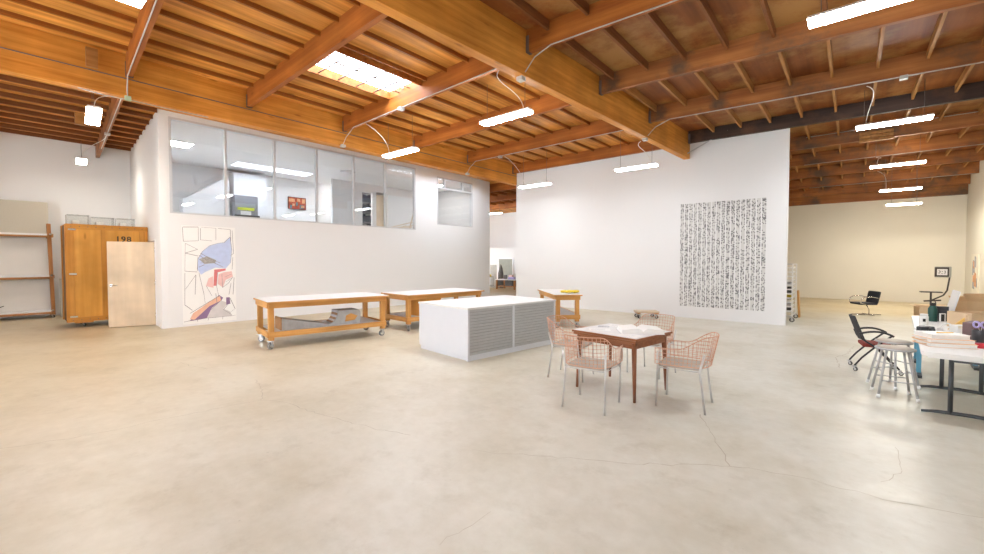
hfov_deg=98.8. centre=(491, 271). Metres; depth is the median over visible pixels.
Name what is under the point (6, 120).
joist
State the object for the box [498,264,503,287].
coat stand
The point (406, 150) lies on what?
diffuser
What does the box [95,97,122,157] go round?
ceiling beam
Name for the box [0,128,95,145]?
joist
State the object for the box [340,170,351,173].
ceiling vent
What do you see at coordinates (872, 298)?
chair
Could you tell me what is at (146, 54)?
joist
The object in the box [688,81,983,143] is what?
ceiling beam
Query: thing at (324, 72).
window
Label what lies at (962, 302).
cardboard box
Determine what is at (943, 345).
portfolio
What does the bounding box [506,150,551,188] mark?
pendant lamp
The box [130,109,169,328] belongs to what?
wall
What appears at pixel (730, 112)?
ceiling beam
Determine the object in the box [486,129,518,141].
ceiling beam
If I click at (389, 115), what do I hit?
ceiling beam
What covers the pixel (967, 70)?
ceiling beam
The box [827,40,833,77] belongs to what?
ceiling beam
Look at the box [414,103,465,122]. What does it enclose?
ceiling beam
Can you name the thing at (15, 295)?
canvas
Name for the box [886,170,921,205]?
pendant lamp
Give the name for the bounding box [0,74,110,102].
joist
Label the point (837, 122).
ceiling beam
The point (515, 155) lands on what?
ceiling beam
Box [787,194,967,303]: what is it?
wall
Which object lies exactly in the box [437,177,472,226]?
window
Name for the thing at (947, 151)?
ceiling beam
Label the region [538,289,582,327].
workbench
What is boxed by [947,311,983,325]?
cardboard box
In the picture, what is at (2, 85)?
joist
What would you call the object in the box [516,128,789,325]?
wall partition
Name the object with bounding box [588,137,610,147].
ceiling beam
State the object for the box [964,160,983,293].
wall
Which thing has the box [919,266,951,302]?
display stand
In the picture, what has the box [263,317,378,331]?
shelf
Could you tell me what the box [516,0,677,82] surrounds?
conduit
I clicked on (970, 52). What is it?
ceiling beam
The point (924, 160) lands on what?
pendant lamp
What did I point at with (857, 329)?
chair
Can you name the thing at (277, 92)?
joist
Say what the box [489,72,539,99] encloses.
ceiling beam
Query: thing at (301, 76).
ceiling beam
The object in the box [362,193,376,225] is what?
bookcase
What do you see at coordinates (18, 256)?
canvas
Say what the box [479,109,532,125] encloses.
diffuser
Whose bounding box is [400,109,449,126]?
ceiling beam
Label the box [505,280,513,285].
storage box
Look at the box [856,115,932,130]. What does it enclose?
diffuser
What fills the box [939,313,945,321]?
picture frame
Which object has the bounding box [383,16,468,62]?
ceiling beam
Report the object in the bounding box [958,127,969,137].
ceiling beam
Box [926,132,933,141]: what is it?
ceiling beam
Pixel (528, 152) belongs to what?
ceiling beam
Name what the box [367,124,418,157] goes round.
pendant lamp
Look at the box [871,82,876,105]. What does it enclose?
ceiling beam
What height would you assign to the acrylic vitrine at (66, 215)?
0.226 m
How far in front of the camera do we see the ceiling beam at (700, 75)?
8.10 m
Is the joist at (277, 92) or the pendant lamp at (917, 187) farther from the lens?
the pendant lamp at (917, 187)
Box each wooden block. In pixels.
[74,112,84,125]
[85,46,97,68]
[859,128,893,142]
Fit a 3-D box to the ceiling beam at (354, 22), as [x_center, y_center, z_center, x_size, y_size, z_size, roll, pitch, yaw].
[-2.960,-3.466,6.784,5.338,0.366,0.106,1,2,42]
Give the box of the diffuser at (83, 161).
[76,158,86,164]
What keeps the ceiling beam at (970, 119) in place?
attached to the wall at (974, 229)
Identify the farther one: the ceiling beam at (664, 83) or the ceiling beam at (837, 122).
the ceiling beam at (837, 122)
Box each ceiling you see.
[0,0,983,212]
[143,120,468,191]
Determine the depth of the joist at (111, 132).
11.50 m
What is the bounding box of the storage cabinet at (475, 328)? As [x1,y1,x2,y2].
[418,295,555,361]
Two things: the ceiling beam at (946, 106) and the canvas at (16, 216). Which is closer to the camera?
the ceiling beam at (946, 106)
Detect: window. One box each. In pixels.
[168,116,415,229]
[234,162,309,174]
[307,47,420,99]
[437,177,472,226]
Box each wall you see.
[0,132,386,318]
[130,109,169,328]
[156,109,489,328]
[179,179,229,215]
[228,172,266,217]
[331,179,412,228]
[438,187,469,225]
[490,212,515,247]
[490,247,515,278]
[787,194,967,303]
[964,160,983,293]
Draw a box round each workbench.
[253,292,388,348]
[381,288,484,330]
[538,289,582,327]
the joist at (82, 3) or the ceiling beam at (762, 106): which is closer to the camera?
the joist at (82, 3)
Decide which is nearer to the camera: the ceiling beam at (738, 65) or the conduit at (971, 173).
the ceiling beam at (738, 65)
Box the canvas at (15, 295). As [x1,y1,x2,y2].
[0,279,50,311]
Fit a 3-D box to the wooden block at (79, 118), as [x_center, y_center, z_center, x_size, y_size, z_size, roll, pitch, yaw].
[-9.362,-3.469,9.582,0.100,0.260,0.160,1,2,40]
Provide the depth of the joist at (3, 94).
9.11 m
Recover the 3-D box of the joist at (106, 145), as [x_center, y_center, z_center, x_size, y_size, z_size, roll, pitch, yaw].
[-11.374,-3.767,12.764,0.042,0.098,0.693,1,2,40]
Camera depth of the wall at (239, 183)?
15.59 m
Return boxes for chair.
[847,314,903,375]
[849,291,880,315]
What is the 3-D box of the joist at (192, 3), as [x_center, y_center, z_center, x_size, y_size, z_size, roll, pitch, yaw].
[-3.632,-3.595,6.065,0.042,0.068,1.873,1,2,40]
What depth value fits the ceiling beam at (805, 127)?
10.97 m
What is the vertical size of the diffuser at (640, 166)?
0.033 m
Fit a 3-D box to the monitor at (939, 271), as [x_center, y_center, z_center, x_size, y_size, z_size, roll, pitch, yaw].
[12.502,0.003,11.701,0.320,0.300,0.100,1,2,40]
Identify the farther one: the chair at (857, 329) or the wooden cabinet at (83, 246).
the wooden cabinet at (83, 246)
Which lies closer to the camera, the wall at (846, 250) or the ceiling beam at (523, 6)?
the ceiling beam at (523, 6)
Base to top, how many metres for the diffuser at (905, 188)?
0.033 m
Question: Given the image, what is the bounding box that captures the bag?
[962,320,983,339]
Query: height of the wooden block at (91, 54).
0.300 m
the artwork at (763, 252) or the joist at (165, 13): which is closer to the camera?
the joist at (165, 13)
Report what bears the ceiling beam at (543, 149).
attached to the ceiling at (685, 19)
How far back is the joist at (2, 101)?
9.44 m
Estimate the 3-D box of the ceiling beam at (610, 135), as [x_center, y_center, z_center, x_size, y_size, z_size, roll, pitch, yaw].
[3.260,-3.748,11.568,0.042,0.068,2.313,1,2,40]
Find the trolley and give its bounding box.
[786,264,797,321]
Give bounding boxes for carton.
[949,324,961,333]
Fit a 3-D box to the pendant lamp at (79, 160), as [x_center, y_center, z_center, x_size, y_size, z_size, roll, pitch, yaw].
[-10.433,-3.141,10.871,1.744,0.508,0.339,1,2,34]
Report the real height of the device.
0.085 m
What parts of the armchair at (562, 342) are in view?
leg, leg, seat, leg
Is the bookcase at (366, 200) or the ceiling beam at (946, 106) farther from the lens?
the bookcase at (366, 200)
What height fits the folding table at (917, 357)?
0.690 m
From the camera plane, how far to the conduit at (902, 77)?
7.62 m
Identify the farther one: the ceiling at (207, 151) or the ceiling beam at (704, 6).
the ceiling at (207, 151)
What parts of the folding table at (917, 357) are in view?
leg, leg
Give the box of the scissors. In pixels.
[972,321,983,330]
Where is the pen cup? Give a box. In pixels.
[971,329,983,342]
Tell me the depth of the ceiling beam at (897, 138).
11.69 m
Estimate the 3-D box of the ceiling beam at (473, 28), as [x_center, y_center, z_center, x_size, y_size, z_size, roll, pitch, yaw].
[-0.572,-3.265,5.316,0.163,0.690,17.300,2,2,43]
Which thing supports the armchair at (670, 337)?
on the floor
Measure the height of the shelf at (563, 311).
0.020 m
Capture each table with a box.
[495,279,515,289]
[572,323,671,402]
[911,316,978,378]
[918,343,983,419]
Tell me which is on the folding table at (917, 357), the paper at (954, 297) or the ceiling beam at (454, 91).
the paper at (954, 297)
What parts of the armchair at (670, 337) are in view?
leg, leg, leg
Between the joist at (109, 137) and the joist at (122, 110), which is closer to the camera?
the joist at (122, 110)
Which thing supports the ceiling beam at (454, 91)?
attached to the ceiling at (685, 19)
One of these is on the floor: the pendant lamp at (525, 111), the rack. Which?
the rack
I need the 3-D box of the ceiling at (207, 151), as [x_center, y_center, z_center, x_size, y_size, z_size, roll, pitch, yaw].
[-5.984,-3.769,15.867,5.190,0.050,11.360,1,2,40]
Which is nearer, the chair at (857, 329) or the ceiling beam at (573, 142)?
the chair at (857, 329)
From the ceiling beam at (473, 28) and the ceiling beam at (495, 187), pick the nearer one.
the ceiling beam at (473, 28)
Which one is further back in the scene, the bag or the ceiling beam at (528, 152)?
the ceiling beam at (528, 152)
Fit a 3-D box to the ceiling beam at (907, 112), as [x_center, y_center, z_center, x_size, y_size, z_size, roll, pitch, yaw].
[9.419,-3.633,9.558,0.042,0.187,1.994,1,2,40]
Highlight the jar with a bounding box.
[919,313,928,324]
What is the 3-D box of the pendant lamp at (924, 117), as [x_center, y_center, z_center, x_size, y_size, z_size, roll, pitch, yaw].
[7.291,-3.165,7.625,1.070,0.738,1.207,1,2,40]
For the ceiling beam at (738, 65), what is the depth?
7.72 m
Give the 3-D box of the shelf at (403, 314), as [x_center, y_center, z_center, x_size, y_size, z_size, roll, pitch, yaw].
[-1.437,1.010,10.579,2.050,0.020,0.990,-2,2,-45]
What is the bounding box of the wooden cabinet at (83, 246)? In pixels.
[60,223,147,325]
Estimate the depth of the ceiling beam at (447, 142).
12.65 m
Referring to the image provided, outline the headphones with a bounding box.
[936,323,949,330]
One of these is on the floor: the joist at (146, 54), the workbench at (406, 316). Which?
the workbench at (406, 316)
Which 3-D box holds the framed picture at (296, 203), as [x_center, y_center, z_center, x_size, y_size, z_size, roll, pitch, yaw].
[-8.040,-2.817,17.407,0.037,0.500,0.740,1,2,40]
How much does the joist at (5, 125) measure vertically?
0.098 m
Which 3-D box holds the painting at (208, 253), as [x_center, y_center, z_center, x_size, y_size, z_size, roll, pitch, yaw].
[-7.015,0.067,10.500,0.011,2.380,1.150,1,2,40]
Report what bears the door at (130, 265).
in the wall at (143, 154)
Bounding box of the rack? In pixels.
[0,224,55,316]
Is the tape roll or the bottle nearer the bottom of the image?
the tape roll
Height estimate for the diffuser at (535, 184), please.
0.033 m
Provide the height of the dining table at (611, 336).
0.729 m
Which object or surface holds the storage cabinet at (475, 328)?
on the floor
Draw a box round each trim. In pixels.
[148,239,156,325]
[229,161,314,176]
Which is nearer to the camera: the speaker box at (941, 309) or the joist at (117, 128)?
the speaker box at (941, 309)
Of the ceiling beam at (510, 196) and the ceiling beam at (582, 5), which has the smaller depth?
the ceiling beam at (582, 5)
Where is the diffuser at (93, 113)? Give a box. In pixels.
[85,106,101,125]
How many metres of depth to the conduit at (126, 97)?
6.23 m
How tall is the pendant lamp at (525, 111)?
0.738 m
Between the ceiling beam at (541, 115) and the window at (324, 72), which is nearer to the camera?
the window at (324, 72)
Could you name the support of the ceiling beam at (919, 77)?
attached to the ceiling at (685, 19)
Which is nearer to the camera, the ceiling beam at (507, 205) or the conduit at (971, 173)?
the conduit at (971, 173)
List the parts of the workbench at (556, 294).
leg, rail, leg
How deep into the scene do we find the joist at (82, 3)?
5.79 m
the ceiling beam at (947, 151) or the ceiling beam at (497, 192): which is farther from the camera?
the ceiling beam at (497, 192)
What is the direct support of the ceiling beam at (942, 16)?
attached to the ceiling at (685, 19)
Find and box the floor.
[0,286,983,553]
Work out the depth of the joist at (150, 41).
7.15 m
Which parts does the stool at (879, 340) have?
leg, leg, seat, leg, leg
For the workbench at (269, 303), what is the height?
0.859 m
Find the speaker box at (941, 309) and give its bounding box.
[936,306,948,320]
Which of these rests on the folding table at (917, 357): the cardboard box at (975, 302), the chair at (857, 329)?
the cardboard box at (975, 302)
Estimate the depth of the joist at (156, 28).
6.76 m
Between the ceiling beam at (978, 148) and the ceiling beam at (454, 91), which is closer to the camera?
the ceiling beam at (454, 91)
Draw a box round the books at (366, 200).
[362,193,370,225]
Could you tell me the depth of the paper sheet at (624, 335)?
4.86 m
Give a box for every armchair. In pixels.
[547,315,593,382]
[561,334,622,415]
[627,313,676,378]
[655,332,719,414]
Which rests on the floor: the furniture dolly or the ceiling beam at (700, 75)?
the furniture dolly
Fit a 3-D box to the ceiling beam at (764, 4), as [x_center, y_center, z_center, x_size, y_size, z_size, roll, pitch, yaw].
[3.518,-3.544,5.487,0.042,0.138,2.139,1,2,40]
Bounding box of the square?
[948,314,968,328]
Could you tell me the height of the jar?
0.157 m
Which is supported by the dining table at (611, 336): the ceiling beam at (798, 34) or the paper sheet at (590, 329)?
the paper sheet at (590, 329)
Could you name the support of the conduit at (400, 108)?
attached to the ceiling beam at (462, 71)
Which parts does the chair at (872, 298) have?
seat, backrest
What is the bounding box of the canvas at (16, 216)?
[0,199,47,233]
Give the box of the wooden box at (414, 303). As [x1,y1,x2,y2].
[411,298,440,315]
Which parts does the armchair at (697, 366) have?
leg, leg, seat, seat frame, leg, leg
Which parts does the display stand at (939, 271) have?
arm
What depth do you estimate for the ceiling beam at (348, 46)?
7.26 m
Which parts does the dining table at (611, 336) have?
leg, leg, white panel, leg, leg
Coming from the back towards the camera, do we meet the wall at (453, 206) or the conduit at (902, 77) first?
the wall at (453, 206)
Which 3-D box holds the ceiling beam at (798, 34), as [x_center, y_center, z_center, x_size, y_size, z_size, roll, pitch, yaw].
[4.769,-3.453,5.950,6.787,0.346,0.104,1,2,36]
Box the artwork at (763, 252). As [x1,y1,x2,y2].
[680,198,765,310]
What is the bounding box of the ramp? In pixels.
[275,308,359,329]
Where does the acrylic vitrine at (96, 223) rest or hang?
on the wooden cabinet at (83, 246)
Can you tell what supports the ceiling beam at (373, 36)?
attached to the ceiling at (685, 19)
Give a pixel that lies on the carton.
(957, 328)
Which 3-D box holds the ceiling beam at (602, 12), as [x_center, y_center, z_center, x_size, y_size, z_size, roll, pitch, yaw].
[3.272,-3.406,4.276,6.890,0.346,0.104,1,2,38]
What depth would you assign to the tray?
11.84 m
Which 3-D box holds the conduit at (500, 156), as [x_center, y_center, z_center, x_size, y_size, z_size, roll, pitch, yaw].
[1.143,-3.231,11.757,5.211,0.382,0.101,1,2,41]
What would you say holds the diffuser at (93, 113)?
attached to the pendant lamp at (93, 113)
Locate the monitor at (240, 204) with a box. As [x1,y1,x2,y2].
[231,195,257,215]
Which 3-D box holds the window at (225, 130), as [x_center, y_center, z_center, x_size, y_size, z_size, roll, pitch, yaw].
[-5.193,-2.574,12.645,0.112,2.240,7.310,1,2,40]
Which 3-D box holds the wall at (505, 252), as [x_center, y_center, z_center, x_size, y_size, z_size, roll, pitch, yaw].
[1.477,-0.281,25.113,9.700,2.360,0.160,1,2,40]
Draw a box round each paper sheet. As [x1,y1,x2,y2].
[589,328,610,330]
[617,334,641,337]
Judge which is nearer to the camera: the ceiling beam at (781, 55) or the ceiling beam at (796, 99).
the ceiling beam at (781, 55)
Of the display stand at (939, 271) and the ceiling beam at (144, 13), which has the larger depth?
the display stand at (939, 271)
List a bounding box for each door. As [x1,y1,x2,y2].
[106,241,155,327]
[376,195,383,226]
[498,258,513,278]
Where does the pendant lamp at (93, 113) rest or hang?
hanging from the ceiling beam at (114, 103)
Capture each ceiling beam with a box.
[0,19,516,185]
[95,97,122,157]
[125,0,164,77]
[246,3,386,107]
[297,74,377,103]
[342,57,497,131]
[343,43,426,80]
[345,0,359,6]
[356,0,689,159]
[362,31,446,72]
[372,120,422,135]
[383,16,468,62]
[385,114,435,131]
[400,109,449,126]
[413,94,571,148]
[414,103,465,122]
[431,96,481,117]
[444,141,475,151]
[448,89,499,111]
[456,137,489,147]
[467,120,623,162]
[468,81,518,105]
[470,133,503,144]
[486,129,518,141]
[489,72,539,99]
[490,183,515,191]
[490,193,515,201]
[490,201,515,209]
[491,191,506,195]
[496,157,520,164]
[502,124,534,137]
[502,190,515,193]
[506,0,548,30]
[510,154,533,161]
[512,140,660,173]
[520,119,551,133]
[525,151,547,159]
[526,0,683,54]
[538,114,570,129]
[539,148,561,156]
[553,144,577,153]
[559,108,589,124]
[564,39,613,79]
[570,0,588,15]
[571,141,593,150]
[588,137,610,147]
[599,0,983,95]
[601,26,648,70]
[606,134,628,144]
[625,87,656,111]
[644,11,686,60]
[648,40,983,123]
[658,80,686,105]
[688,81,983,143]
[694,71,718,99]
[694,114,714,131]
[696,0,728,49]
[725,109,741,127]
[734,62,753,92]
[758,103,770,122]
[759,0,775,37]
[778,51,791,85]
[789,130,983,166]
[789,148,983,179]
[789,162,979,189]
[789,174,970,197]
[789,184,967,205]
[790,109,983,150]
[793,96,802,117]
[804,125,809,139]
[822,0,827,11]
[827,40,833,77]
[832,90,836,111]
[836,121,839,135]
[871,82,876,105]
[876,27,884,68]
[895,136,900,145]
[902,109,910,125]
[911,74,923,99]
[926,12,947,58]
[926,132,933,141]
[939,103,950,120]
[945,148,952,155]
[954,64,974,92]
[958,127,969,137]
[975,144,983,152]
[978,102,983,114]
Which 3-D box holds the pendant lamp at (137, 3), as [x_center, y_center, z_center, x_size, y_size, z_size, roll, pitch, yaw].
[-3.193,-3.073,3.971,1.200,0.718,0.377,1,2,40]
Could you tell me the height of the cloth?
0.073 m
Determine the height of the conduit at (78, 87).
0.033 m
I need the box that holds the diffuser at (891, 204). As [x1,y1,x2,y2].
[887,203,921,205]
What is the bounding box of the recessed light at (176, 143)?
[171,139,194,147]
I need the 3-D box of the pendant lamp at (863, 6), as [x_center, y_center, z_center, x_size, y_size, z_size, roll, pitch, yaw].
[4.070,-3.126,4.434,1.200,0.638,0.200,1,2,40]
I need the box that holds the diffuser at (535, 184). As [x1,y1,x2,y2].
[519,183,550,188]
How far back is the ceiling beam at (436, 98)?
9.38 m
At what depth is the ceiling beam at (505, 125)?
11.15 m
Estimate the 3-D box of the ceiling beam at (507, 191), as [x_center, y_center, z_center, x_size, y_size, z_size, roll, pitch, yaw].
[0.479,-3.890,20.042,0.042,0.157,2.210,1,2,40]
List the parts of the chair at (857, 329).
backrest, leg, leg, armrest, seat, armrest, leg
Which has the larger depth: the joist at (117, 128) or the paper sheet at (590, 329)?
the joist at (117, 128)
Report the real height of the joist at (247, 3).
0.068 m
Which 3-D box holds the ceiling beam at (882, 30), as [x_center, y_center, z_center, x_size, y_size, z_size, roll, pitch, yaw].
[5.979,-3.571,6.481,0.042,0.138,2.214,1,2,40]
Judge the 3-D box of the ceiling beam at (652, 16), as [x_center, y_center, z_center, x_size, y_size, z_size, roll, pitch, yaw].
[2.534,-3.564,6.228,0.042,0.138,2.115,1,2,40]
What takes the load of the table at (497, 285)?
on the floor
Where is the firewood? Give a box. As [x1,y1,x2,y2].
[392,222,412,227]
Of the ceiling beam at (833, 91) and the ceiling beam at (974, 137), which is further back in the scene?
the ceiling beam at (974, 137)
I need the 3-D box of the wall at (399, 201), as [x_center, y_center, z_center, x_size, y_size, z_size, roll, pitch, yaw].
[-4.883,-2.584,19.100,0.120,2.500,5.060,1,2,40]
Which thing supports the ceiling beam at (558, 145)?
attached to the ceiling at (685, 19)
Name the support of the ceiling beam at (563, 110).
attached to the ceiling at (685, 19)
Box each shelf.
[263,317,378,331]
[390,312,417,316]
[555,307,574,314]
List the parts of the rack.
rail, rail, rail, post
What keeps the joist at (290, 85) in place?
attached to the ceiling at (685, 19)
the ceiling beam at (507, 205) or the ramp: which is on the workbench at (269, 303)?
the ramp
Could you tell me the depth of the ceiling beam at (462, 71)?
8.10 m
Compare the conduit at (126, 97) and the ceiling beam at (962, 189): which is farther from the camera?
the ceiling beam at (962, 189)
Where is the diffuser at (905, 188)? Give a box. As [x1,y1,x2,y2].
[880,187,921,191]
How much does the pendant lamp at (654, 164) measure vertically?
1.038 m
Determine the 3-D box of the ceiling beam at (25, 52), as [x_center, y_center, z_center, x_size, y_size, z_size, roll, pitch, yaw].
[-4.764,-3.355,8.915,0.192,0.710,17.540,1,2,40]
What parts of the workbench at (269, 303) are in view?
leg, rail, leg, rail, leg, leg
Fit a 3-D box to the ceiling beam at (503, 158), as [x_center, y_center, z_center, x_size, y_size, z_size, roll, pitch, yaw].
[0.287,-3.820,14.123,0.042,0.068,2.274,1,2,40]
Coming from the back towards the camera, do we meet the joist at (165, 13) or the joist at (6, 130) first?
the joist at (6, 130)
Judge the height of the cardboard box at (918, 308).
0.426 m
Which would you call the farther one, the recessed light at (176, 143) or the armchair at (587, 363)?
the recessed light at (176, 143)
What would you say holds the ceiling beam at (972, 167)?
attached to the wall at (974, 229)
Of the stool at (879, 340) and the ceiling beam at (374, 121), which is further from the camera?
the ceiling beam at (374, 121)
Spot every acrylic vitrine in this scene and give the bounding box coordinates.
[65,214,89,224]
[90,217,114,225]
[115,218,134,225]
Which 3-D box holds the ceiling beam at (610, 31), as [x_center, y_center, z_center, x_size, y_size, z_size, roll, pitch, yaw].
[2.041,-3.575,6.598,0.042,0.138,2.102,1,2,40]
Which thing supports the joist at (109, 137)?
attached to the ceiling at (685, 19)
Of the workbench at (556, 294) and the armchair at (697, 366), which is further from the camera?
the workbench at (556, 294)
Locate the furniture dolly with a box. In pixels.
[634,310,659,318]
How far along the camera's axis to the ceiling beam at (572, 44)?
7.05 m
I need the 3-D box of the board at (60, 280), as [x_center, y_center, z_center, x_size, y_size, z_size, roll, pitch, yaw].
[-12.087,0.731,11.908,0.153,1.078,0.150,1,2,40]
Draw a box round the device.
[916,325,935,330]
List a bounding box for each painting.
[181,225,235,324]
[970,254,979,293]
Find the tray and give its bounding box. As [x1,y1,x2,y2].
[919,291,942,292]
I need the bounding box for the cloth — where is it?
[560,290,579,292]
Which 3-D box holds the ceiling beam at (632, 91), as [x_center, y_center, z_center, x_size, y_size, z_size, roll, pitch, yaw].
[2.978,-3.632,8.647,0.042,0.138,2.140,1,2,40]
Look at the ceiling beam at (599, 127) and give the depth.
11.51 m
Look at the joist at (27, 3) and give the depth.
5.95 m
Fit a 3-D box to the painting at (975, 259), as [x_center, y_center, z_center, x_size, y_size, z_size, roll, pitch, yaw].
[15.763,0.075,13.774,0.036,1.320,1.040,1,2,40]
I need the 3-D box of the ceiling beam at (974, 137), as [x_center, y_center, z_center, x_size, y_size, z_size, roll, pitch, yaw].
[8.132,-3.631,15.044,13.440,0.358,0.090,1,2,40]
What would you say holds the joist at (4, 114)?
attached to the ceiling at (685, 19)
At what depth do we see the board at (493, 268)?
24.53 m
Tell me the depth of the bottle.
6.23 m
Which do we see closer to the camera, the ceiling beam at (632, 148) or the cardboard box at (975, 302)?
the cardboard box at (975, 302)
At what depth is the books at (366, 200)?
19.24 m
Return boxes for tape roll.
[975,342,983,348]
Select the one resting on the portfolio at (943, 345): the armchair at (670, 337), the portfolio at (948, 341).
the portfolio at (948, 341)
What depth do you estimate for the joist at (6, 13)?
6.26 m
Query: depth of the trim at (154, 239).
10.29 m
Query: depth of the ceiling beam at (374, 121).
10.90 m
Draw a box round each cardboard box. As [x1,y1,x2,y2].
[909,304,944,315]
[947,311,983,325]
[949,296,967,310]
[963,294,983,310]
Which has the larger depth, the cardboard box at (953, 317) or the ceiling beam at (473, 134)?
the ceiling beam at (473, 134)
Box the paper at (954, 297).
[947,290,960,310]
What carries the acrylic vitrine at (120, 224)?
on the wooden cabinet at (83, 246)
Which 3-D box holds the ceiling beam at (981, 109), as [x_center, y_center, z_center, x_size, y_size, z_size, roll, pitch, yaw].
[10.378,-3.611,8.787,0.042,0.187,1.926,1,2,40]
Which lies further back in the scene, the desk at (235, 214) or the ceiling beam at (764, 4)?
the desk at (235, 214)
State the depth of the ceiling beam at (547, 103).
10.05 m
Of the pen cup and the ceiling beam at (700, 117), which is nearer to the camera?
the pen cup
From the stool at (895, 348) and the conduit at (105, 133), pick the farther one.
the conduit at (105, 133)
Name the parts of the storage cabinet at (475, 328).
post, drawer, drawer, drawer, drawer, drawer, drawer, drawer, drawer, drawer, drawer, drawer, drawer, drawer, drawer, drawer, rail, post, drawer, drawer, drawer, drawer, drawer, drawer, drawer, drawer, drawer, drawer, drawer, drawer, drawer, drawer, drawer, rail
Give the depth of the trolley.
10.93 m
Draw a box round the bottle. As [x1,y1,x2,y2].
[928,301,937,321]
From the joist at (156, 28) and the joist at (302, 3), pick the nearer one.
the joist at (302, 3)
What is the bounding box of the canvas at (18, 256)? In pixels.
[0,237,51,275]
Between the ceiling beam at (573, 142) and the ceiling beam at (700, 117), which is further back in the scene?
the ceiling beam at (573, 142)
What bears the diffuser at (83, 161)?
attached to the pendant lamp at (79, 160)
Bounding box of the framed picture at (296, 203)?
[288,196,305,209]
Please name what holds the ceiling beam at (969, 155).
attached to the wall at (974, 229)
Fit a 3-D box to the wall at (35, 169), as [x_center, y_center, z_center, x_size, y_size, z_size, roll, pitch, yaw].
[-10.486,-1.344,14.802,0.200,5.060,19.400,1,2,40]
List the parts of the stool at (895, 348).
leg, leg, seat, leg, leg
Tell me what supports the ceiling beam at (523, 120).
attached to the ceiling at (685, 19)
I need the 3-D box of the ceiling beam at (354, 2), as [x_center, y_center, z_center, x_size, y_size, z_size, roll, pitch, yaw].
[-2.405,-3.563,4.915,0.042,0.068,1.934,1,2,40]
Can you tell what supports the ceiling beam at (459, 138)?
attached to the ceiling at (685, 19)
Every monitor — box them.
[231,195,257,215]
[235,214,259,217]
[934,266,951,277]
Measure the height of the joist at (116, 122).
0.098 m
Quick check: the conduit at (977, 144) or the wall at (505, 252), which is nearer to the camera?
the conduit at (977, 144)
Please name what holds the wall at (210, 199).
on the floor
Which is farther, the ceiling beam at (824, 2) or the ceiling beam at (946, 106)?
the ceiling beam at (946, 106)
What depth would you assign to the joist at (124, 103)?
9.37 m
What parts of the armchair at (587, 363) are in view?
leg, leg, seat, seat frame, leg, leg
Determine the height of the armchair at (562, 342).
0.806 m
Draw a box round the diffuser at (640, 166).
[615,164,657,171]
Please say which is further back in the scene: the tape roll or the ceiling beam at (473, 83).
the ceiling beam at (473, 83)
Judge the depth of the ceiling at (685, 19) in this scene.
7.04 m
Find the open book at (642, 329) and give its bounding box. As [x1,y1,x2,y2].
[616,324,664,334]
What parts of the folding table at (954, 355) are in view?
leg, leg, frame, leg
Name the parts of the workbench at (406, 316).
leg, rail, leg, rail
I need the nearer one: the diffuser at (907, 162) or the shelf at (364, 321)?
the shelf at (364, 321)
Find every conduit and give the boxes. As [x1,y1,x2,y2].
[78,87,207,117]
[101,99,120,148]
[124,0,156,101]
[340,68,495,147]
[465,130,622,174]
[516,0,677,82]
[642,61,983,141]
[806,111,977,137]
[807,144,982,164]
[813,173,974,187]
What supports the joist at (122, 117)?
attached to the ceiling at (685, 19)
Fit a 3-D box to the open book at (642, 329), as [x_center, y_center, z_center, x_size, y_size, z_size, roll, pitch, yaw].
[1.790,0.695,5.110,0.500,0.068,0.360,0,2,6]
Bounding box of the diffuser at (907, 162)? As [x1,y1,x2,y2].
[870,161,925,168]
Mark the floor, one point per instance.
(209, 438)
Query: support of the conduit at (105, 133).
attached to the ceiling beam at (114, 103)
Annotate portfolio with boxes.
[912,334,975,344]
[912,338,978,349]
[913,330,969,339]
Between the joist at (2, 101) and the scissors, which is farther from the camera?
the joist at (2, 101)
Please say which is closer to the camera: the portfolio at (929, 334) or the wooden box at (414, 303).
the portfolio at (929, 334)
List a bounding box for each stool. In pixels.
[866,338,920,389]
[870,344,920,402]
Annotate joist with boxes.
[0,9,127,50]
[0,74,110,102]
[0,83,108,109]
[0,91,105,115]
[0,98,103,121]
[0,105,102,127]
[0,111,100,132]
[0,117,98,137]
[0,123,97,141]
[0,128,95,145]
[7,0,131,38]
[64,0,136,24]
[104,144,130,150]
[106,140,132,146]
[108,136,135,143]
[110,131,138,138]
[111,126,141,134]
[114,120,144,129]
[116,114,148,124]
[119,108,152,118]
[122,101,156,112]
[142,51,253,86]
[147,39,263,78]
[153,25,275,69]
[159,9,289,59]
[176,0,303,48]
[232,0,320,36]
[274,90,350,114]
[285,83,363,109]
[289,0,338,22]
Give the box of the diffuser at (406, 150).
[382,148,418,157]
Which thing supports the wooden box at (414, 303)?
on the workbench at (406, 316)
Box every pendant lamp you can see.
[76,136,105,164]
[85,93,108,125]
[118,0,145,8]
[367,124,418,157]
[479,71,533,125]
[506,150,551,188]
[614,136,657,171]
[807,0,909,28]
[856,86,933,130]
[870,135,926,168]
[878,159,921,191]
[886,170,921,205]
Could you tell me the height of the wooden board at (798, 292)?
0.751 m
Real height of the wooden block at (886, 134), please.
0.245 m
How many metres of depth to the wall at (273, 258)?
13.22 m
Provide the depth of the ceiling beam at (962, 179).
16.14 m
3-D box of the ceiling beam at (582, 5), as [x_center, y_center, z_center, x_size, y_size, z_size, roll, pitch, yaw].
[0.683,-3.530,5.003,0.042,0.138,1.910,1,2,40]
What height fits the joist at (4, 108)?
0.098 m
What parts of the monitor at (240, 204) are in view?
rail, panel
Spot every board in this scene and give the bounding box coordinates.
[59,279,62,316]
[490,265,496,287]
[797,290,800,317]

